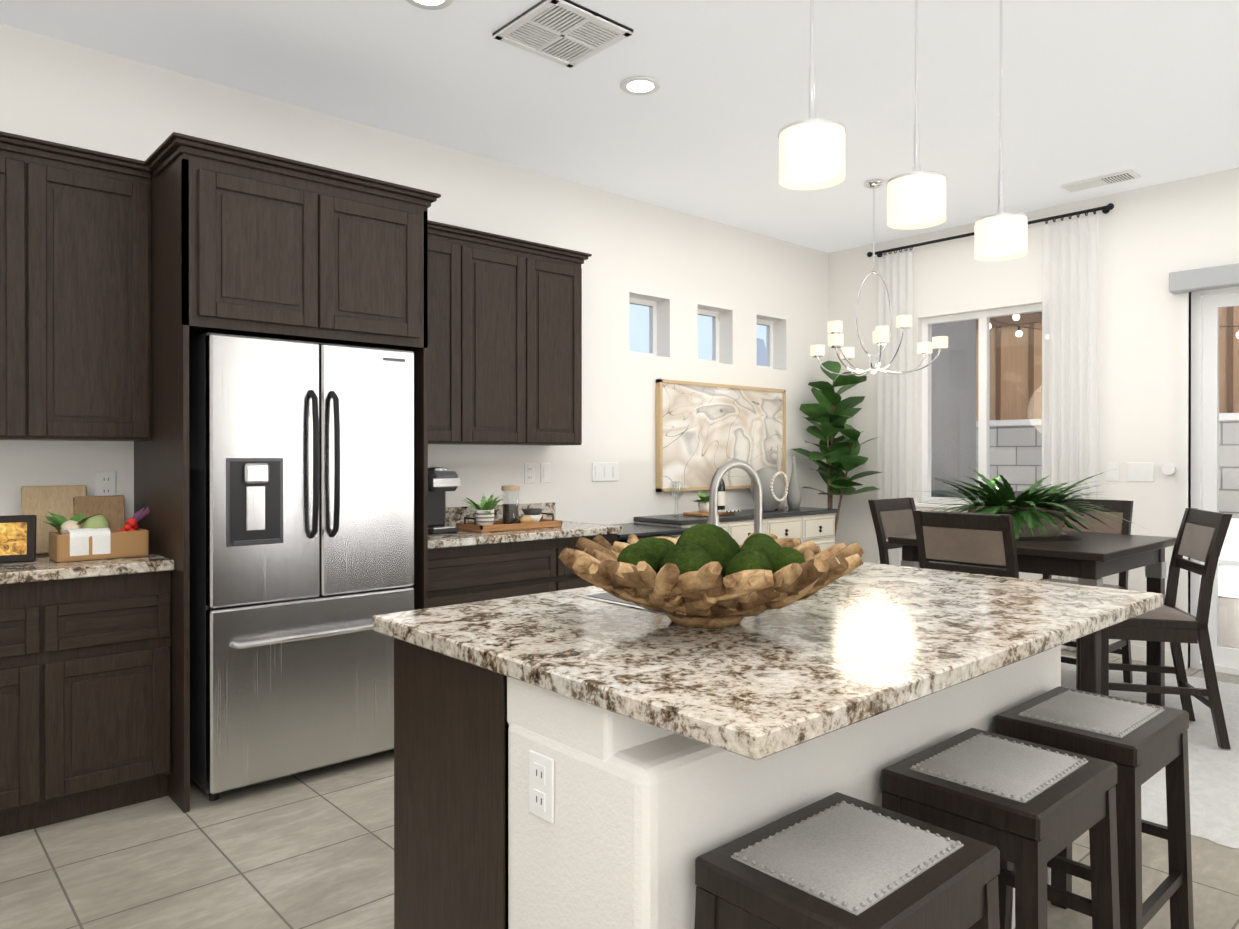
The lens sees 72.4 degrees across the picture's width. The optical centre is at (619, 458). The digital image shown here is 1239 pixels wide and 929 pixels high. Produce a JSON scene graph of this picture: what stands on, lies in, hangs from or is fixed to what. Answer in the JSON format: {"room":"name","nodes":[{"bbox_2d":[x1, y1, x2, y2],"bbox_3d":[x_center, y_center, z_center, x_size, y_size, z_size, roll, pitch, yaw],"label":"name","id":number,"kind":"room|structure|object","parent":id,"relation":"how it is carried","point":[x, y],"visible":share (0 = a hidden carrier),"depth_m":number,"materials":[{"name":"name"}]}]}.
{"room":"kitchen","nodes":[
{"label":"kitchen","id":0,"kind":"room"},
{"bbox_2d":[0,24,828,524],"bbox_3d":[-1.430,-0.210,4.349,8.760,3.000,0.180,0,0,-42],"label":"wall","id":1,"kind":"structure","parent":0,"point":[680,268],"depth_m":5.20,"materials":[{"name":"white paint"}]},
{"bbox_2d":[0,143,51,440],"bbox_3d":[-2.438,-0.596,3.097,0.532,1.050,0.327,0,0,-42],"label":"upper cabinet","id":2,"kind":"object","parent":1,"relation":"attached to","point":[25,173],"depth_m":3.12,"materials":[{"name":"brown wood"}]},
{"bbox_2d":[52,155,151,440],"bbox_3d":[-2.156,-0.597,3.352,0.477,1.050,0.327,0,0,-42],"label":"upper cabinet","id":3,"kind":"object","parent":1,"relation":"attached to","point":[75,301],"depth_m":3.27,"materials":[{"name":"brown wood"}]},
{"bbox_2d":[96,471,115,495],"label":"outlet","id":4,"kind":"object","parent":1,"relation":"attached to","point":[105,480],"depth_m":3.56,"materials":[{"name":"white plastic"}]},
{"bbox_2d":[428,228,475,444],"bbox_3d":[-1.054,-0.600,4.344,0.489,1.050,0.327,0,0,-42],"label":"upper cabinet","id":5,"kind":"object","parent":1,"relation":"attached to","point":[451,257],"depth_m":4.31,"materials":[{"name":"brown wood"}]},
{"bbox_2d":[444,502,554,525],"bbox_3d":[-0.866,0.322,4.720,1.268,0.106,0.022,0,0,-42],"label":"backsplash","id":6,"kind":"structure","parent":1,"relation":"attached to","point":[453,516],"depth_m":4.84,"materials":[{"name":"stone"}]},
{"bbox_2d":[476,240,539,444],"bbox_3d":[-0.767,-0.601,4.602,0.531,1.050,0.327,0,0,-42],"label":"upper cabinet","id":7,"kind":"object","parent":1,"relation":"attached to","point":[504,340],"depth_m":4.54,"materials":[{"name":"brown wood"}]},
{"bbox_2d":[524,463,534,482],"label":"outlet","id":8,"kind":"object","parent":1,"relation":"attached to","point":[529,468],"depth_m":5.02,"materials":[{"name":"white plastic"}]},
{"bbox_2d":[541,463,550,482],"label":"light switch","id":9,"kind":"object","parent":1,"relation":"attached to","point":[545,467],"depth_m":5.11,"materials":[{"name":"white plastic"}]},
{"bbox_2d":[540,252,583,445],"bbox_3d":[-0.489,-0.602,4.852,0.466,1.050,0.327,0,0,-42],"label":"upper cabinet","id":10,"kind":"object","parent":1,"relation":"attached to","point":[560,276],"depth_m":4.78,"materials":[{"name":"brown wood"}]},
{"bbox_2d":[592,462,618,481],"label":"light switch","id":11,"kind":"object","parent":1,"relation":"attached to","point":[602,471],"depth_m":5.43,"materials":[{"name":"white plastic"}]},
{"bbox_2d":[656,379,785,491],"bbox_3d":[0.773,-0.156,6.177,1.380,0.760,0.045,0,0,-42],"label":"picture","id":12,"kind":"object","parent":1,"relation":"attached to","point":[705,432],"visible":0.79,"depth_m":6.08,"materials":[{"name":"beige paper"}]},
{"bbox_2d":[0,649,1238,928],"bbox_3d":[0.999,1.359,1.657,8.760,0.120,7.440,0,0,-42],"label":"floor","id":13,"kind":"structure","parent":0,"point":[310,849],"depth_m":2.70,"materials":[{"name":"tile"}]},
{"bbox_2d":[0,578,71,836],"bbox_3d":[-2.340,0.857,3.002,0.537,0.875,0.606,0,0,-42],"label":"base cabinet","id":14,"kind":"object","parent":13,"relation":"on","point":[36,617],"depth_m":2.91,"materials":[{"name":"brown wood"}]},
{"bbox_2d":[72,570,170,818],"bbox_3d":[-2.061,0.856,3.254,0.473,0.875,0.606,0,0,-42],"label":"base cabinet","id":15,"kind":"object","parent":13,"relation":"on","point":[85,687],"depth_m":3.08,"materials":[{"name":"brown wood"}]},
{"bbox_2d":[0,552,173,585],"bbox_3d":[-2.741,0.401,2.619,2.332,0.038,0.636,0,0,-42],"label":"countertop","id":16,"kind":"structure","parent":15,"relation":"on","point":[44,569],"depth_m":3.01,"materials":[{"name":"stone"}]},
{"bbox_2d":[0,515,36,563],"bbox_3d":[-2.200,0.291,3.044,0.170,0.170,0.052,0,0,-30],"label":"framed picture","id":17,"kind":"object","parent":16,"relation":"on","point":[17,538],"visible":1,"depth_m":3.05},
{"bbox_2d":[21,485,125,553],"bbox_3d":[-2.197,0.243,3.417,0.350,0.266,0.091,0,0,-42],"label":"boards","id":18,"kind":"object","parent":16,"relation":"on","point":[67,502],"visible":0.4,"depth_m":3.40,"materials":[{"name":"beige wood"}]},
{"bbox_2d":[43,506,149,561],"bbox_3d":[-2.000,0.284,3.252,0.358,0.188,0.213,0,0,-42],"label":"crate","id":19,"kind":"object","parent":16,"relation":"on","point":[95,537],"visible":1,"depth_m":3.19,"materials":[{"name":"brown wood"}]},
{"bbox_2d":[134,132,440,812],"bbox_3d":[-1.453,0.062,3.677,1.083,2.460,0.787,0,0,-42],"label":"tall cabinet","id":20,"kind":"object","parent":13,"relation":"on","point":[246,242],"visible":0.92,"depth_m":3.31,"materials":[{"name":"brown wood"}]},
{"bbox_2d":[189,332,414,800],"bbox_3d":[-1.423,0.409,3.644,0.832,1.767,0.817,0,0,-42],"label":"refrigerator","id":21,"kind":"object","parent":13,"relation":"on","point":[302,509],"visible":0.81,"depth_m":3.31,"materials":[{"name":"grey metal"}]},
{"bbox_2d":[428,538,559,607],"bbox_3d":[-0.833,0.853,4.358,0.830,0.875,0.606,0,0,-42],"label":"base cabinet","id":22,"kind":"object","parent":13,"relation":"on","point":[467,566],"depth_m":4.15,"materials":[{"name":"brown wood"}]},
{"bbox_2d":[428,518,622,549],"bbox_3d":[-0.661,0.395,4.492,1.268,0.038,0.636,0,0,-42],"label":"countertop","id":23,"kind":"structure","parent":22,"relation":"on","point":[445,541],"depth_m":4.27,"materials":[{"name":"stone"}]},
{"bbox_2d":[428,467,459,533],"bbox_3d":[-0.940,0.210,4.307,0.156,0.330,0.242,0,0,-42],"label":"coffee maker","id":24,"kind":"object","parent":23,"relation":"on","point":[441,481],"visible":0.67,"depth_m":4.25,"materials":[{"name":"black plastic"}]},
{"bbox_2d":[456,486,561,532],"bbox_3d":[-0.616,0.262,4.537,0.561,0.225,0.287,0,0,-42],"label":"tray","id":25,"kind":"object","parent":23,"relation":"on","point":[484,521],"visible":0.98,"depth_m":4.49,"materials":[{"name":"brown wood"}]},
{"bbox_2d":[560,534,617,589],"bbox_3d":[-0.362,0.851,4.783,0.438,0.875,0.606,0,0,-42],"label":"base cabinet","id":26,"kind":"object","parent":13,"relation":"on","point":[568,579],"depth_m":4.49,"materials":[{"name":"brown wood"}]},
{"bbox_2d":[611,523,687,543],"bbox_3d":[0.057,0.858,5.152,0.620,0.860,0.614,0,0,-42],"label":"beverage cooler","id":27,"kind":"object","parent":13,"relation":"on","point":[640,531],"visible":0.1,"depth_m":5.03,"materials":[{"name":"black metal"}]},
{"bbox_2d":[394,639,1060,928],"bbox_3d":[0.391,0.874,2.312,1.766,0.905,0.900,0,0,-42],"label":"kitchen island","id":28,"kind":"object","parent":13,"relation":"on","point":[591,757],"depth_m":1.67,"materials":[{"name":"white paint"}]},
{"bbox_2d":[373,562,1162,762],"bbox_3d":[0.468,0.402,2.232,1.816,0.038,1.190,0,0,-42],"label":"island countertop","id":29,"kind":"structure","parent":28,"relation":"on","point":[877,640],"depth_m":1.76,"materials":[{"name":"beige stone"}]},
{"bbox_2d":[558,523,863,627],"bbox_3d":[0.206,0.267,1.984,0.687,0.230,0.701,0,0,-42],"label":"bowl","id":30,"kind":"object","parent":29,"relation":"on","point":[705,575],"visible":1,"depth_m":1.82,"materials":[{"name":"brown wood"}]},
{"bbox_2d":[634,507,838,550],"bbox_3d":[0.882,0.835,5.999,1.720,0.900,0.459,0,0,-42],"label":"sideboard","id":31,"kind":"object","parent":13,"relation":"on","point":[815,525],"visible":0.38,"depth_m":5.96,"materials":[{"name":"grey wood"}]},
{"bbox_2d":[670,481,682,516],"bbox_3d":[0.381,0.270,5.669,0.075,0.230,0.168,0,0,-6],"label":"glasses","id":32,"kind":"object","parent":31,"relation":"on","point":[679,489],"visible":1,"depth_m":5.66,"materials":[{"name":"clear glass"}]},
{"bbox_2d":[683,492,740,515],"bbox_3d":[0.623,0.307,5.777,0.360,0.155,0.234,0,0,-42],"label":"tray","id":33,"kind":"object","parent":31,"relation":"on","point":[703,504],"visible":0.79,"depth_m":5.72,"materials":[{"name":"brown wood"}]},
{"bbox_2d":[718,479,724,509],"bbox_3d":[0.710,0.226,5.995,0.077,0.315,0.077,0,0,-42],"label":"wine bottle","id":34,"kind":"object","parent":31,"relation":"on","point":[721,496],"visible":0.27,"depth_m":5.96,"materials":[{"name":"black glass"}]},
{"bbox_2d":[750,467,788,510],"bbox_3d":[1.088,0.225,6.188,0.250,0.315,0.269,0,0,-42],"label":"vase","id":35,"kind":"object","parent":31,"relation":"on","point":[772,483],"visible":0.92,"depth_m":6.10,"materials":[{"name":"grey ceramic"}]},
{"bbox_2d":[776,445,800,508],"bbox_3d":[1.270,0.142,6.422,0.225,0.480,0.152,0,0,-42],"label":"vases","id":36,"kind":"object","parent":31,"relation":"on","point":[794,497],"visible":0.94,"depth_m":6.40,"materials":[{"name":"beige ceramic"}]},
{"bbox_2d":[792,361,881,535],"bbox_3d":[1.670,0.246,6.566,0.620,2.073,0.591,0,0,-42],"label":"fiddle leaf fig","id":37,"kind":"object","parent":13,"relation":"on","point":[831,412],"visible":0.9,"depth_m":6.59,"materials":[{"name":"green plant"}]},
{"bbox_2d":[694,792,999,928],"bbox_3d":[0.389,0.976,1.436,0.452,0.647,0.346,0,0,-42],"label":"stool","id":38,"kind":"object","parent":13,"relation":"on","point":[837,860],"visible":1,"depth_m":1.38,"materials":[{"name":"fabric"}]},
{"bbox_2d":[881,728,1119,928],"bbox_3d":[0.824,0.975,1.835,0.452,0.647,0.346,0,0,-42],"label":"stool","id":39,"kind":"object","parent":13,"relation":"on","point":[1030,810],"visible":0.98,"depth_m":1.75,"materials":[{"name":"wood"}]},
{"bbox_2d":[994,686,1193,928],"bbox_3d":[1.233,0.974,2.210,0.452,0.647,0.346,0,0,-42],"label":"stool","id":40,"kind":"object","parent":13,"relation":"on","point":[1138,744],"visible":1,"depth_m":2.13,"materials":[{"name":"wood"}]},
{"bbox_2d":[1061,655,1238,848],"bbox_3d":[2.283,1.274,4.340,2.424,0.028,2.674,0,0,-42],"label":"shag rug","id":41,"kind":"object","parent":13,"relation":"on","point":[1214,787],"visible":0.15,"depth_m":3.45,"materials":[{"name":"white carpet"}]},
{"bbox_2d":[868,497,915,564],"bbox_3d":[1.754,0.747,4.792,0.440,1.021,0.513,0,0,-42],"label":"dining chair","id":42,"kind":"object","parent":41,"relation":"on","point":[891,517],"visible":0.17,"depth_m":4.88,"materials":[{"name":"wood"}]},
{"bbox_2d":[912,510,1018,577],"bbox_3d":[1.690,0.750,3.919,0.513,1.021,0.440,0,0,-42],"label":"dining chair","id":43,"kind":"object","parent":41,"relation":"on","point":[982,538],"visible":0.29,"depth_m":3.75,"materials":[{"name":"fabric"}]},
{"bbox_2d":[888,530,1175,706],"bbox_3d":[2.093,0.828,4.288,1.050,0.862,1.010,0,0,-42],"label":"dining table","id":44,"kind":"object","parent":41,"relation":"on","point":[1092,558],"visible":0.42,"depth_m":3.89,"materials":[{"name":"black wood"}]},
{"bbox_2d":[900,467,1143,538],"bbox_3d":[2.033,0.221,4.335,1.038,0.350,1.162,0,0,-42],"label":"plant","id":45,"kind":"object","parent":44,"relation":"on","point":[1033,510],"visible":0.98,"depth_m":4.24,"materials":[{"name":"green plant"}]},
{"bbox_2d":[1039,498,1132,683],"bbox_3d":[2.546,0.747,4.743,0.513,1.021,0.440,0,0,-42],"label":"dining chair","id":46,"kind":"object","parent":41,"relation":"on","point":[1123,509],"visible":0.17,"depth_m":4.77,"materials":[{"name":"wood"}]},
{"bbox_2d":[1076,508,1232,748],"bbox_3d":[2.467,0.750,3.946,0.513,1.021,0.440,0,0,16],"label":"dining chair","id":47,"kind":"object","parent":41,"relation":"on","point":[1201,535],"visible":0.65,"depth_m":3.77,"materials":[{"name":"wood"}]},
{"bbox_2d":[0,0,1238,252],"bbox_3d":[0.999,-1.761,1.647,8.760,0.120,7.440,0,0,-42],"label":"ceiling","id":48,"kind":"structure","parent":0,"point":[1148,90],"depth_m":3.88,"materials":[{"name":"white paint"}]},
{"bbox_2d":[406,0,452,9],"bbox_3d":[-0.702,-1.697,3.103,0.184,0.014,0.184,0,0,-42],"label":"recessed light","id":49,"kind":"object","parent":48,"relation":"in","point":[432,4],"visible":0.96,"depth_m":3.15,"materials":[{"name":"white"}]},
{"bbox_2d":[492,0,632,67],"bbox_3d":[-0.227,-1.696,3.382,0.400,0.020,0.400,0,0,-42],"label":"ceiling vent","id":50,"kind":"object","parent":48,"relation":"in","point":[568,33],"visible":0.98,"depth_m":3.36,"materials":[{"name":"grey metal"}]},
{"bbox_2d":[620,76,659,94],"bbox_3d":[0.095,-1.699,3.861,0.184,0.014,0.184,0,0,-42],"label":"recessed light","id":51,"kind":"object","parent":48,"relation":"in","point":[640,85],"visible":0.98,"depth_m":3.85,"materials":[{"name":"white plastic"}]},
{"bbox_2d":[778,0,845,189],"bbox_3d":[0.468,-1.190,2.059,0.162,1.025,0.162,0,0,-42],"label":"pendant light","id":52,"kind":"object","parent":48,"relation":"hanging from","point":[812,152],"visible":1,"depth_m":2.01,"materials":[{"name":"white glass"}]},
{"bbox_2d":[810,179,947,376],"bbox_3d":[1.553,-1.118,5.256,0.831,1.190,0.815,0,0,-42],"label":"chandelier","id":53,"kind":"object","parent":48,"relation":"hanging from","point":[881,335],"visible":1,"depth_m":5.24,"materials":[{"name":"silver metal"}]},
{"bbox_2d":[886,0,946,228],"bbox_3d":[0.840,-1.186,2.393,0.162,1.035,0.162,0,0,-42],"label":"pendant light","id":54,"kind":"object","parent":48,"relation":"hanging from","point":[916,197],"visible":1,"depth_m":2.35,"materials":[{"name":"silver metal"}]},
{"bbox_2d":[974,0,1027,260],"bbox_3d":[1.241,-1.182,2.755,0.162,1.045,0.162,0,0,-42],"label":"pendant light","id":55,"kind":"object","parent":48,"relation":"hanging from","point":[1001,235],"visible":1,"depth_m":2.71,"materials":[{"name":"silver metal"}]},
{"bbox_2d":[1060,170,1140,191],"bbox_3d":[2.960,-1.703,5.215,0.170,0.018,0.400,0,0,-42],"label":"ceiling vent","id":56,"kind":"object","parent":48,"relation":"in","point":[1102,180],"visible":0.98,"depth_m":5.19,"materials":[{"name":"white metal"}]},
{"bbox_2d":[829,168,1238,667],"bbox_3d":[4.247,-0.210,4.455,0.180,3.000,7.260,0,0,-42],"label":"wall","id":57,"kind":"structure","parent":0,"point":[1151,238],"depth_m":5.46,"materials":[{"name":"white paint"}]},
{"bbox_2d":[915,304,1041,508],"bbox_3d":[2.655,-0.351,6.170,0.150,1.450,1.020,0,0,-42],"label":"window","id":58,"kind":"structure","parent":57,"relation":"in","point":[983,384],"depth_m":6.22,"materials":[{"name":"white plastic"}]},
{"bbox_2d":[867,203,1113,256],"bbox_3d":[2.585,-1.610,6.089,0.095,0.054,1.778,0,0,-42],"label":"curtain rod","id":59,"kind":"object","parent":57,"relation":"attached to","point":[1107,208],"visible":0.94,"depth_m":5.79,"materials":[{"name":"black metal"}]},
{"bbox_2d":[877,251,913,565],"bbox_3d":[2.134,-0.154,6.556,0.065,2.845,0.310,0,0,-42],"label":"curtain","id":60,"kind":"object","parent":59,"relation":"hanging from","point":[895,432],"visible":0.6,"depth_m":6.55,"materials":[{"name":"white fabric"}]},
{"bbox_2d":[1042,215,1098,650],"bbox_3d":[2.984,-0.151,5.612,0.067,2.845,0.350,0,0,-42],"label":"curtain","id":61,"kind":"object","parent":59,"relation":"hanging from","point":[1070,354],"visible":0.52,"depth_m":5.59,"materials":[{"name":"white fabric"}]},
{"bbox_2d":[1106,462,1118,480],"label":"outlet","id":62,"kind":"object","parent":57,"relation":"attached to","point":[1112,475],"depth_m":5.48,"materials":[{"name":"white plastic"}]},
{"bbox_2d":[1066,641,1173,666],"bbox_3d":[2.589,1.234,6.156,0.014,0.100,2.520,0,0,-42],"label":"baseboard","id":63,"kind":"structure","parent":57,"relation":"attached to","point":[1138,652],"depth_m":5.35,"materials":[{"name":"white"}]},
{"bbox_2d":[1127,462,1153,481],"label":"light switch","id":64,"kind":"object","parent":57,"relation":"attached to","point":[1143,472],"depth_m":5.36,"materials":[{"name":"white plastic"}]},
{"bbox_2d":[1162,464,1175,474],"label":"thermostat","id":65,"kind":"object","parent":57,"relation":"attached to","point":[1168,469],"depth_m":5.23,"materials":[{"name":"white plastic"}]},
{"bbox_2d":[1169,263,1238,293],"bbox_3d":[4.049,-1.070,4.462,0.098,0.120,1.980,0,0,-42],"label":"shade valance","id":66,"kind":"object","parent":57,"relation":"attached to","point":[1211,278],"visible":1,"depth_m":5.03,"materials":[{"name":"grey"}]},
{"bbox_2d":[1178,286,1238,674],"bbox_3d":[4.117,0.125,4.561,0.152,2.330,1.870,0,0,-42],"label":"door frame","id":67,"kind":"structure","parent":57,"relation":"attached to","point":[1205,305],"depth_m":5.18,"materials":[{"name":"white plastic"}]},
{"label":"outside","id":68,"kind":"structure","parent":0,"visible":0},
{"bbox_2d":[757,338,765,365],"bbox_3d":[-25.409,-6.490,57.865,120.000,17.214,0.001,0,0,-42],"label":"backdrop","id":69,"kind":"structure","parent":68,"point":[761,352],"depth_m":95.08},
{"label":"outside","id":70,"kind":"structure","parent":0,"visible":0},
{"bbox_3d":[6.778,1.340,7.479,7.620,0.080,18.000,0,0,-42],"label":"patio","id":71,"kind":"object","parent":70,"visible":0},
{"bbox_2d":[931,320,975,490],"bbox_3d":[2.717,-0.961,7.953,2.210,4.520,0.250,0,0,-42],"label":"wall","id":72,"kind":"structure","parent":71,"relation":"on","point":[967,424],"depth_m":8.29,"materials":[{"name":"grey"}]},
{"bbox_2d":[931,489,1022,497],"bbox_3d":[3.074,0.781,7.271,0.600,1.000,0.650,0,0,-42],"label":"window sill","id":73,"kind":"structure","parent":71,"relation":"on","point":[934,494],"depth_m":7.17,"materials":[{"name":"grey"}]},
{"bbox_2d":[972,473,1005,488],"bbox_3d":[2.916,0.695,6.624,0.435,1.176,0.435,0,0,-42],"label":"table plant","id":74,"kind":"object","parent":71,"relation":"on","point":[993,481],"depth_m":6.61,"materials":[{"name":"green plant"}]},
{"bbox_2d":[976,413,1238,518],"bbox_3d":[6.116,0.452,6.880,0.240,1.700,18.000,0,0,-42],"label":"wall","id":75,"kind":"structure","parent":71,"relation":"on","point":[1032,459],"depth_m":8.79,"materials":[{"name":"grey brick"}]},
{"bbox_2d":[976,306,1238,420],"bbox_3d":[9.312,-2.205,6.049,0.350,7.020,16.500,0,0,-42],"label":"wall","id":76,"kind":"structure","parent":71,"relation":"on","point":[1017,407],"depth_m":10.57,"materials":[{"name":"brown wood"}]},
{"bbox_2d":[990,319,1041,336],"label":"string lights","id":77,"kind":"object","parent":76,"relation":"on","point":[1018,332],"depth_m":7.38,"materials":[{"name":"black glass"}]},
{"bbox_2d":[1013,314,1019,319],"label":"string lights","id":78,"kind":"object","parent":76,"relation":"on","point":[1014,316],"depth_m":6.75,"materials":[{"name":"white glass"}]},
{"bbox_2d":[1218,518,1238,585],"bbox_3d":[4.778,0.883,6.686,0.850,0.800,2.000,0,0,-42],"label":"ground","id":79,"kind":"structure","parent":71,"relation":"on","point":[1234,548],"depth_m":6.70,"materials":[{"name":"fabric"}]},
{"bbox_2d":[1218,543,1238,648],"bbox_3d":[4.094,0.922,5.936,0.469,0.725,0.840,0,0,-42],"label":"patio table","id":80,"kind":"object","parent":71,"relation":"on","point":[1226,638],"depth_m":5.65,"materials":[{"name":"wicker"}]}
]}

